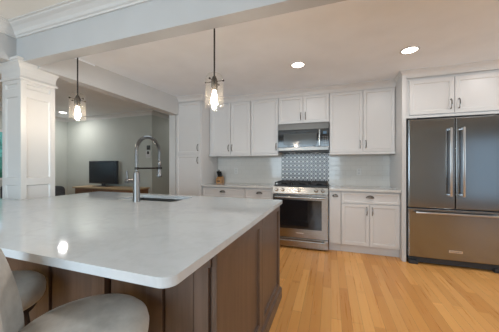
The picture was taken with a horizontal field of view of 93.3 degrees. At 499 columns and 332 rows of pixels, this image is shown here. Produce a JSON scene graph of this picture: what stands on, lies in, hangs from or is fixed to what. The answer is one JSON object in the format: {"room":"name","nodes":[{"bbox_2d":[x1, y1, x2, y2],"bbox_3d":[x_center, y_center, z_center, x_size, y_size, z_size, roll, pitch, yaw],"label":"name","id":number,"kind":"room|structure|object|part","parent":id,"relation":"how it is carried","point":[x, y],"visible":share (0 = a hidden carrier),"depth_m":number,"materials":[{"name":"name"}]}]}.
{"room":"kitchen","nodes":[
{"label":"kitchen","id":0,"kind":"room"},
{"bbox_2d":[0,32,16,62],"bbox_3d":[-3.043,-1.191,0.381,0.200,0.370,4.130,0,0,19],"label":"wall","id":1,"kind":"structure","parent":0,"point":[8,44],"depth_m":2.23,"materials":[{"name":"paint"}]},
{"bbox_2d":[0,111,66,194],"bbox_3d":[-5.875,-0.006,2.900,0.120,2.500,7.040,0,0,19],"label":"wall","id":2,"kind":"structure","parent":0,"point":[60,126],"depth_m":5.94,"materials":[{"name":"grey paint"}]},
{"bbox_2d":[0,106,168,121],"bbox_3d":[-4.138,-1.173,3.494,2.775,0.085,9.100,0,0,19],"label":"trim","id":3,"kind":"structure","parent":2,"relation":"attached to","point":[148,112],"depth_m":5.55,"materials":[{"name":"white paint"}]},
{"bbox_2d":[0,0,66,19],"bbox_3d":[0.985,-1.376,-0.976,8.500,0.080,4.200,0,0,19],"label":"ceiling","id":4,"kind":"structure","parent":0,"point":[9,9],"depth_m":1.97,"materials":[{"name":"paint"}]},
{"bbox_2d":[37,58,177,115],"bbox_3d":[-1.643,-1.099,3.633,0.226,0.355,2.711,0,0,21],"label":"beam","id":5,"kind":"structure","parent":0,"point":[96,78],"depth_m":3.08,"materials":[{"name":"paint"}]},
{"bbox_2d":[169,115,175,194],"bbox_3d":[-1.299,0.162,4.603,0.135,2.165,0.650,0,0,19],"label":"wall","id":6,"kind":"structure","parent":0,"point":[172,119],"depth_m":4.29,"materials":[{"name":"white paint"}]},
{"bbox_2d":[17,0,345,65],"bbox_3d":[1.620,-1.191,1.014,8.600,0.370,0.115,0,0,19],"label":"wall header","id":7,"kind":"structure","parent":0,"point":[154,20],"depth_m":1.80,"materials":[{"name":"paint"}]},
{"bbox_2d":[0,0,151,38],"bbox_3d":[0.990,-1.290,-0.962,8.300,0.097,4.030,0,0,19],"label":"trim","id":8,"kind":"structure","parent":7,"relation":"attached to","point":[69,11],"depth_m":2.02,"materials":[{"name":"white paint"}]},
{"bbox_2d":[67,115,389,238],"bbox_3d":[1.232,-0.056,5.245,12.100,2.600,2.280,0,0,19],"label":"wall","id":9,"kind":"structure","parent":0,"point":[112,139],"depth_m":5.26,"materials":[{"name":"grey paint"}]},
{"bbox_2d":[146,151,150,157],"bbox_3d":[-2.246,-0.261,5.231,0.125,0.160,0.022,0,0,19],"label":"alarm keypad","id":10,"kind":"object","parent":9,"relation":"attached to","point":[148,153],"visible":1,"depth_m":5.21,"materials":[{"name":"white plastic"}]},
{"bbox_2d":[209,100,250,156],"bbox_3d":[-0.313,-0.704,4.381,0.816,1.055,0.394,0,0,19],"label":"upper cabinet","id":11,"kind":"object","parent":9,"relation":"attached to","point":[230,123],"visible":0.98,"depth_m":4.23,"materials":[{"name":"white paint"}]},
{"bbox_3d":[-0.517,-0.671,4.295,0.367,0.919,0.020,0,0,19],"label":"door","id":12,"kind":"part","parent":11,"relation":"part of","materials":[{"name":"white paint"}]},
{"bbox_3d":[-0.361,-0.192,4.242,0.814,0.032,0.038,0,0,19],"label":"light rail","id":13,"kind":"part","parent":11,"relation":"part of","materials":[{"name":"white paint"}]},
{"bbox_3d":[-0.160,-0.671,4.171,0.372,0.919,0.020,0,0,19],"label":"door","id":14,"kind":"part","parent":11,"relation":"part of","materials":[{"name":"white paint"}]},
{"bbox_2d":[251,98,281,155],"bbox_3d":[0.304,-0.704,4.168,0.486,1.055,0.394,0,0,19],"label":"upper cabinet","id":15,"kind":"object","parent":9,"relation":"attached to","point":[264,112],"visible":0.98,"depth_m":4.02,"materials":[{"name":"white paint"}]},
{"bbox_3d":[0.256,-0.192,4.029,0.484,0.032,0.038,0,0,19],"label":"light rail","id":16,"kind":"part","parent":15,"relation":"part of","materials":[{"name":"white paint"}]},
{"bbox_2d":[279,93,329,124],"bbox_3d":[0.916,-0.961,3.956,0.806,0.540,0.394,0,0,19],"label":"upper cabinet","id":17,"kind":"object","parent":9,"relation":"attached to","point":[313,108],"visible":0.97,"depth_m":3.80,"materials":[{"name":"white paint"}]},
{"bbox_3d":[0.679,-0.913,3.881,0.393,0.436,0.020,0,0,19],"label":"door","id":18,"kind":"part","parent":17,"relation":"part of","materials":[{"name":"white paint"}]},
{"bbox_2d":[278,122,328,153],"bbox_3d":[0.906,-0.450,3.930,0.796,0.468,0.440,0,0,19],"label":"microwave oven","id":19,"kind":"object","parent":17,"relation":"attached to","point":[300,137],"visible":1,"depth_m":3.76,"materials":[{"name":"silver metal"}]},
{"bbox_3d":[0.799,-0.443,3.794,0.679,0.274,0.027,0,0,19],"label":"door","id":20,"kind":"part","parent":19,"relation":"part of","materials":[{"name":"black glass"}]},
{"bbox_3d":[1.175,-0.443,3.665,0.111,0.274,0.030,0,0,19],"label":"control panel","id":21,"kind":"part","parent":19,"relation":"part of","materials":[{"name":"black glass"}]},
{"bbox_3d":[1.058,-0.913,3.750,0.393,0.436,0.020,0,0,19],"label":"door","id":22,"kind":"part","parent":17,"relation":"part of","materials":[{"name":"white paint"}]},
{"bbox_2d":[330,87,394,154],"bbox_3d":[1.722,-0.704,3.678,0.894,1.055,0.394,0,0,19],"label":"upper cabinet","id":23,"kind":"object","parent":9,"relation":"attached to","point":[361,121],"visible":0.99,"depth_m":3.51,"materials":[{"name":"white paint"}]},
{"bbox_3d":[1.476,-0.671,3.606,0.464,0.919,0.020,0,0,19],"label":"door","id":24,"kind":"part","parent":23,"relation":"part of","materials":[{"name":"white paint"}]},
{"bbox_3d":[1.674,-0.192,3.538,0.892,0.032,0.038,0,0,19],"label":"light rail","id":25,"kind":"part","parent":23,"relation":"part of","materials":[{"name":"white paint"}]},
{"bbox_3d":[1.895,-0.671,3.461,0.408,0.919,0.020,0,0,19],"label":"door","id":26,"kind":"part","parent":23,"relation":"part of","materials":[{"name":"white paint"}]},
{"bbox_2d":[406,69,498,120],"bbox_3d":[2.634,-0.924,3.203,1.036,0.612,0.694,0,0,19],"label":"upper cabinet","id":27,"kind":"object","parent":9,"relation":"attached to","point":[476,93],"visible":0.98,"depth_m":2.92,"materials":[{"name":"white paint"}]},
{"bbox_3d":[2.311,-0.883,2.999,0.477,0.445,0.020,0,0,19],"label":"door","id":28,"kind":"part","parent":27,"relation":"part of","materials":[{"name":"white paint"}]},
{"bbox_3d":[2.535,-0.631,2.917,1.036,0.026,0.030,0,0,19],"label":"light rail","id":29,"kind":"part","parent":27,"relation":"part of","materials":[{"name":"white paint"}]},
{"bbox_3d":[2.767,-0.883,2.841,0.477,0.445,0.020,0,0,19],"label":"door","id":30,"kind":"part","parent":27,"relation":"part of","materials":[{"name":"white paint"}]},
{"bbox_2d":[0,0,498,117],"bbox_3d":[0.118,-1.264,2.023,12.100,0.095,9.300,0,0,19],"label":"ceiling","id":31,"kind":"structure","parent":0,"point":[348,41],"depth_m":2.53,"materials":[{"name":"paint"}]},
{"bbox_2d":[69,58,85,118],"bbox_3d":[-1.658,-0.834,2.273,0.134,0.795,0.134,0,0,-30],"label":"pendant light","id":32,"kind":"object","parent":31,"relation":"hanging from","point":[78,100],"visible":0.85,"depth_m":2.26,"materials":[{"name":"brown metal"}]},
{"bbox_3d":[-1.658,-0.936,2.273,0.012,0.560,0.012,0,0,19],"label":"rod","id":33,"kind":"part","parent":32,"relation":"part of","materials":[{"name":"brown metal"}]},
{"bbox_2d":[75,95,80,106],"bbox_3d":[-1.658,-0.626,2.273,0.048,0.110,0.048,0,0,19],"label":"socket","id":34,"kind":"object","parent":32,"relation":"attached to","point":[77,98],"depth_m":2.26,"materials":[{"name":"brown metal"}]},
{"bbox_3d":[-1.658,-0.514,2.273,0.048,0.117,0.048,0,0,19],"label":"bulb","id":35,"kind":"part","parent":32,"relation":"part of","materials":[{"name":"white glass"}]},
{"bbox_2d":[205,28,223,105],"bbox_3d":[-0.267,-0.834,1.792,0.134,0.795,0.134,0,0,-30],"label":"pendant light","id":36,"kind":"object","parent":31,"relation":"hanging from","point":[214,83],"visible":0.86,"depth_m":1.78,"materials":[{"name":"brown metal"}]},
{"bbox_2d":[211,76,217,90],"bbox_3d":[-0.267,-0.626,1.792,0.048,0.110,0.048,0,0,19],"label":"socket","id":37,"kind":"object","parent":36,"relation":"attached to","point":[214,83],"depth_m":1.77,"materials":[{"name":"brown metal"}]},
{"bbox_3d":[-0.267,-0.936,1.792,0.012,0.560,0.012,0,0,19],"label":"rod","id":38,"kind":"part","parent":36,"relation":"part of","materials":[{"name":"brown metal"}]},
{"bbox_3d":[-0.267,-0.514,1.792,0.048,0.117,0.048,0,0,19],"label":"bulb","id":39,"kind":"part","parent":36,"relation":"part of","materials":[{"name":"white glass"}]},
{"bbox_2d":[290,61,305,67],"bbox_3d":[0.589,-1.226,2.865,0.184,0.008,0.184,0,0,19],"label":"recessed light","id":40,"kind":"object","parent":31,"relation":"in","point":[299,64],"visible":1,"depth_m":2.85,"materials":[{"name":"white paint"}]},
{"bbox_2d":[176,59,498,103],"bbox_3d":[0.874,-1.186,3.613,4.610,0.090,0.375,0,0,19],"label":"trim","id":41,"kind":"structure","parent":31,"relation":"attached to","point":[491,64],"depth_m":3.51,"materials":[{"name":"white paint"}]},
{"bbox_2d":[399,46,419,54],"bbox_3d":[1.701,-1.226,2.501,0.184,0.008,0.184,0,0,19],"label":"recessed light","id":42,"kind":"object","parent":31,"relation":"in","point":[412,49],"visible":1,"depth_m":2.50,"materials":[{"name":"white paint"}]},
{"bbox_2d":[269,239,498,331],"bbox_3d":[0.118,1.274,2.023,12.100,0.060,9.300,0,0,19],"label":"floor","id":43,"kind":"structure","parent":0,"point":[323,290],"depth_m":2.30,"materials":[{"name":"brown wood"}]},
{"bbox_2d":[12,270,45,326],"bbox_3d":[-1.249,0.730,1.069,0.440,1.032,0.507,0,0,19],"label":"counter stool","id":44,"kind":"object","parent":43,"relation":"on","point":[31,285],"visible":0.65,"depth_m":1.15,"materials":[{"name":"grey fabric"}]},
{"bbox_3d":[-1.091,0.975,1.176,0.103,0.541,0.041,0,0,-32],"label":"leg","id":45,"kind":"part","parent":44,"relation":"part of","materials":[{"name":"brown wood"}]},
{"bbox_3d":[-1.238,0.689,1.100,0.370,0.041,0.370,0,0,19],"label":"seat","id":46,"kind":"part","parent":44,"relation":"part of","materials":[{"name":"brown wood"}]},
{"bbox_2d":[0,56,58,199],"bbox_3d":[-2.302,0.104,2.468,0.405,2.280,0.410,0,0,19],"label":"column","id":47,"kind":"structure","parent":43,"relation":"on","point":[28,92],"depth_m":2.36,"materials":[{"name":"white paint"}]},
{"bbox_2d":[0,186,64,197],"bbox_3d":[-3.758,0.791,4.432,1.440,0.905,0.800,0,0,19],"label":"armchair","id":48,"kind":"object","parent":43,"relation":"on","point":[59,190],"visible":0.05,"depth_m":3.96,"materials":[{"name":"grey fabric"}]},
{"bbox_2d":[0,248,148,331],"bbox_3d":[-0.634,0.730,0.845,0.507,1.032,0.440,0,0,-34],"label":"counter stool","id":49,"kind":"object","parent":43,"relation":"on","point":[114,312],"visible":1,"depth_m":0.85,"materials":[{"name":"grey fabric"}]},
{"bbox_3d":[-0.799,0.429,0.734,0.109,0.430,0.262,0,0,-34],"label":"backrest","id":50,"kind":"part","parent":49,"relation":"part of","materials":[{"name":"grey fabric"}]},
{"bbox_3d":[-0.606,0.620,0.864,0.440,0.118,0.440,0,0,-34],"label":"seat","id":51,"kind":"part","parent":49,"relation":"part of","materials":[{"name":"grey fabric"}]},
{"bbox_2d":[72,185,149,193],"bbox_3d":[-3.119,0.857,5.284,1.770,0.775,0.472,0,0,19],"label":"media console","id":52,"kind":"object","parent":43,"relation":"on","point":[89,188],"visible":0.24,"depth_m":5.14,"materials":[{"name":"brown wood"}]},
{"bbox_3d":[-3.695,0.617,5.272,0.510,0.195,0.020,0,0,19],"label":"drawer","id":53,"kind":"part","parent":52,"relation":"part of","materials":[{"name":"brown wood"}]},
{"bbox_3d":[-3.179,0.617,5.094,0.510,0.195,0.020,0,0,19],"label":"drawer","id":54,"kind":"part","parent":52,"relation":"part of","materials":[{"name":"brown wood"}]},
{"bbox_2d":[89,161,117,186],"bbox_3d":[-3.383,0.175,5.440,0.890,0.586,0.170,0,0,19],"label":"television","id":55,"kind":"object","parent":52,"relation":"on","point":[100,172],"visible":1,"depth_m":5.42,"materials":[{"name":"grey plastic"}]},
{"bbox_2d":[6,206,281,331],"bbox_3d":[-1.028,0.801,1.984,2.360,0.885,1.353,0,0,19],"label":"kitchen island","id":56,"kind":"object","parent":43,"relation":"on","point":[239,289],"visible":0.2,"depth_m":1.24,"materials":[{"name":"brown wood"}]},
{"bbox_3d":[-1.257,0.752,1.381,2.321,0.784,0.024,0,0,19],"label":"frame","id":57,"kind":"part","parent":56,"relation":"part of","materials":[{"name":"brown wood"}]},
{"bbox_2d":[0,191,281,288],"bbox_3d":[-1.262,0.340,1.913,2.765,0.032,1.670,0,0,19],"label":"island countertop","id":58,"kind":"structure","parent":56,"relation":"on","point":[156,244],"depth_m":1.18,"materials":[{"name":"white stone"}]},
{"bbox_2d":[124,135,161,201],"bbox_3d":[-1.025,0.013,2.306,0.154,0.622,0.363,0,0,19],"label":"faucet","id":59,"kind":"object","parent":58,"relation":"on","point":[136,175],"visible":1,"depth_m":2.15,"materials":[{"name":"silver metal"}]},
{"bbox_3d":[-1.101,0.103,2.174,0.098,0.120,0.048,0,0,19],"label":"lever","id":60,"kind":"part","parent":59,"relation":"part of","materials":[{"name":"silver metal"}]},
{"bbox_3d":[-0.980,0.022,2.299,0.054,0.024,0.347,0,0,19],"label":"support arm","id":61,"kind":"part","parent":59,"relation":"part of","materials":[{"name":"silver metal"}]},
{"bbox_2d":[131,198,179,201],"bbox_3d":[-0.946,0.459,2.390,0.680,0.203,0.370,0,0,19],"label":"sink","id":62,"kind":"object","parent":58,"relation":"in","point":[146,199],"visible":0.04,"depth_m":2.59,"materials":[{"name":"silver metal"}]},
{"bbox_3d":[-0.035,0.750,1.323,0.022,0.779,0.692,0,0,19],"label":"panel","id":63,"kind":"part","parent":56,"relation":"part of","materials":[{"name":"brown wood"}]},
{"bbox_3d":[0.177,0.750,1.938,0.022,0.779,0.598,0,0,19],"label":"panel","id":64,"kind":"part","parent":56,"relation":"part of","materials":[{"name":"brown wood"}]},
{"bbox_3d":[-1.028,1.190,1.984,2.360,0.108,1.353,0,0,19],"label":"baseboard","id":65,"kind":"part","parent":56,"relation":"part of","materials":[{"name":"brown wood"}]},
{"bbox_2d":[176,100,217,195],"bbox_3d":[-0.994,0.006,4.469,0.520,2.475,0.674,0,0,19],"label":"pantry cabinet","id":66,"kind":"object","parent":43,"relation":"on","point":[195,168],"visible":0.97,"depth_m":4.21,"materials":[{"name":"white paint"}]},
{"bbox_3d":[-1.089,0.462,4.197,0.502,1.325,0.020,0,0,19],"label":"door","id":67,"kind":"part","parent":66,"relation":"part of","materials":[{"name":"white paint"}]},
{"bbox_3d":[-1.089,-0.671,4.197,0.502,0.920,0.020,0,0,19],"label":"door","id":68,"kind":"part","parent":66,"relation":"part of","materials":[{"name":"white paint"}]},
{"bbox_2d":[203,187,244,197],"bbox_3d":[-0.363,0.805,4.264,0.802,0.878,0.638,0,0,19],"label":"base cabinet","id":69,"kind":"object","parent":43,"relation":"on","point":[207,191],"visible":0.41,"depth_m":3.99,"materials":[{"name":"white paint"}]},
{"bbox_2d":[201,182,274,188],"bbox_3d":[-0.137,0.342,4.192,1.276,0.033,0.637,0,0,19],"label":"countertop","id":70,"kind":"structure","parent":69,"relation":"on","point":[231,185],"depth_m":3.99,"materials":[{"name":"white stone"}]},
{"bbox_2d":[216,176,223,182],"bbox_3d":[-0.566,0.258,4.544,0.112,0.135,0.132,0,0,19],"label":"knife block","id":71,"kind":"object","parent":70,"relation":"on","point":[220,179],"visible":0.94,"depth_m":4.50,"materials":[{"name":"brown wood"}]},
{"bbox_2d":[245,188,273,198],"bbox_3d":[0.241,0.805,4.055,0.472,0.878,0.638,0,0,19],"label":"base cabinet","id":72,"kind":"object","parent":43,"relation":"on","point":[254,193],"visible":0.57,"depth_m":3.79,"materials":[{"name":"white paint"}]},
{"bbox_2d":[273,180,327,250],"bbox_3d":[0.843,0.749,3.799,0.814,0.990,0.709,0,0,19],"label":"range cooker","id":73,"kind":"object","parent":43,"relation":"on","point":[304,206],"visible":0.94,"depth_m":3.52,"materials":[{"name":"silver metal"}]},
{"bbox_3d":[0.738,0.469,3.495,0.740,0.024,0.067,0,0,19],"label":"handle","id":74,"kind":"part","parent":73,"relation":"part of","materials":[{"name":"silver metal"}]},
{"bbox_3d":[0.757,0.753,3.550,0.814,0.642,0.050,0,0,19],"label":"oven door","id":75,"kind":"part","parent":73,"relation":"part of","materials":[{"name":"silver metal"}]},
{"bbox_3d":[0.767,0.364,3.578,0.814,0.116,0.136,0,0,19],"label":"control panel","id":76,"kind":"part","parent":73,"relation":"part of","materials":[{"name":"silver metal"}]},
{"bbox_3d":[0.741,1.116,3.504,0.710,0.020,0.052,0,0,19],"label":"handle","id":77,"kind":"part","parent":73,"relation":"part of","materials":[{"name":"silver metal"}]},
{"bbox_2d":[276,183,327,186],"bbox_3d":[0.859,0.301,3.845,0.790,0.010,0.570,0,0,19],"label":"cooktop","id":78,"kind":"object","parent":73,"relation":"in","point":[279,184],"depth_m":3.60,"materials":[{"name":"black metal"}]},
{"bbox_3d":[0.758,1.153,3.551,0.814,0.138,0.048,0,0,19],"label":"drawer","id":79,"kind":"part","parent":73,"relation":"part of","materials":[{"name":"silver metal"}]},
{"bbox_2d":[329,191,340,250],"bbox_3d":[1.331,0.805,3.682,0.164,0.878,0.632,0,0,19],"label":"base cabinet","id":80,"kind":"object","parent":43,"relation":"on","point":[334,196],"visible":0.99,"depth_m":3.42,"materials":[{"name":"white paint"}]},
{"bbox_2d":[341,191,399,256],"bbox_3d":[1.757,0.805,3.530,0.736,0.878,0.638,0,0,19],"label":"base cabinet","id":81,"kind":"object","parent":43,"relation":"on","point":[370,221],"visible":1,"depth_m":3.27,"materials":[{"name":"white paint"}]},
{"bbox_3d":[1.495,0.828,3.334,0.360,0.583,0.020,0,0,19],"label":"door","id":82,"kind":"part","parent":81,"relation":"part of","materials":[{"name":"white paint"}]},
{"bbox_2d":[329,185,400,192],"bbox_3d":[1.680,0.342,3.563,0.902,0.033,0.637,0,0,19],"label":"countertop","id":83,"kind":"structure","parent":81,"relation":"on","point":[384,189],"depth_m":3.40,"materials":[{"name":"white stone"}]},
{"bbox_3d":[1.668,0.451,3.275,0.725,0.150,0.020,0,0,19],"label":"drawer","id":84,"kind":"part","parent":81,"relation":"part of","materials":[{"name":"white paint"}]},
{"bbox_3d":[1.840,0.828,3.215,0.361,0.583,0.020,0,0,19],"label":"door","id":85,"kind":"part","parent":81,"relation":"part of","materials":[{"name":"white paint"}]},
{"bbox_2d":[390,75,405,261],"bbox_3d":[2.124,0.007,3.389,0.046,2.474,0.685,0,0,19],"label":"panel","id":86,"kind":"object","parent":43,"relation":"on","point":[397,160],"visible":0.57,"depth_m":3.10,"materials":[{"name":"white paint"}]},
{"bbox_2d":[406,114,498,273],"bbox_3d":[2.590,0.320,3.145,0.976,1.848,0.762,0,0,19],"label":"refrigerator","id":87,"kind":"object","parent":43,"relation":"on","point":[452,164],"visible":1,"depth_m":2.85,"materials":[{"name":"grey metal"}]},
{"bbox_3d":[2.264,-0.033,2.952,0.485,1.110,0.060,0,0,19],"label":"door","id":88,"kind":"part","parent":87,"relation":"part of","materials":[{"name":"silver metal"}]},
{"bbox_3d":[2.417,-0.046,2.835,0.022,0.830,0.063,0,0,19],"label":"handle","id":89,"kind":"part","parent":87,"relation":"part of","materials":[{"name":"silver metal"}]},
{"bbox_3d":[2.496,0.841,2.872,0.976,0.610,0.060,0,0,19],"label":"freezer drawer","id":90,"kind":"part","parent":87,"relation":"part of","materials":[{"name":"silver metal"}]},
{"bbox_3d":[2.535,-0.046,2.794,0.022,0.830,0.063,0,0,19],"label":"handle","id":91,"kind":"part","parent":87,"relation":"part of","materials":[{"name":"silver metal"}]},
{"bbox_3d":[2.728,-0.033,2.792,0.485,1.110,0.060,0,0,19],"label":"door","id":92,"kind":"part","parent":87,"relation":"part of","materials":[{"name":"silver metal"}]},
{"label":"outside","id":93,"kind":"structure","parent":0,"visible":0},
{"bbox_3d":[-8.917,1.424,5.730,7.400,0.240,11.000,0,0,19],"label":"ground","id":94,"kind":"structure","parent":93,"visible":0},
{"bbox_2d":[0,132,1,177],"bbox_3d":[-7.709,0.102,6.341,2.031,2.829,6.549,0,0,19],"label":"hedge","id":95,"kind":"object","parent":94,"relation":"on","point":[0,132],"visible":0.02,"depth_m":6.51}
]}

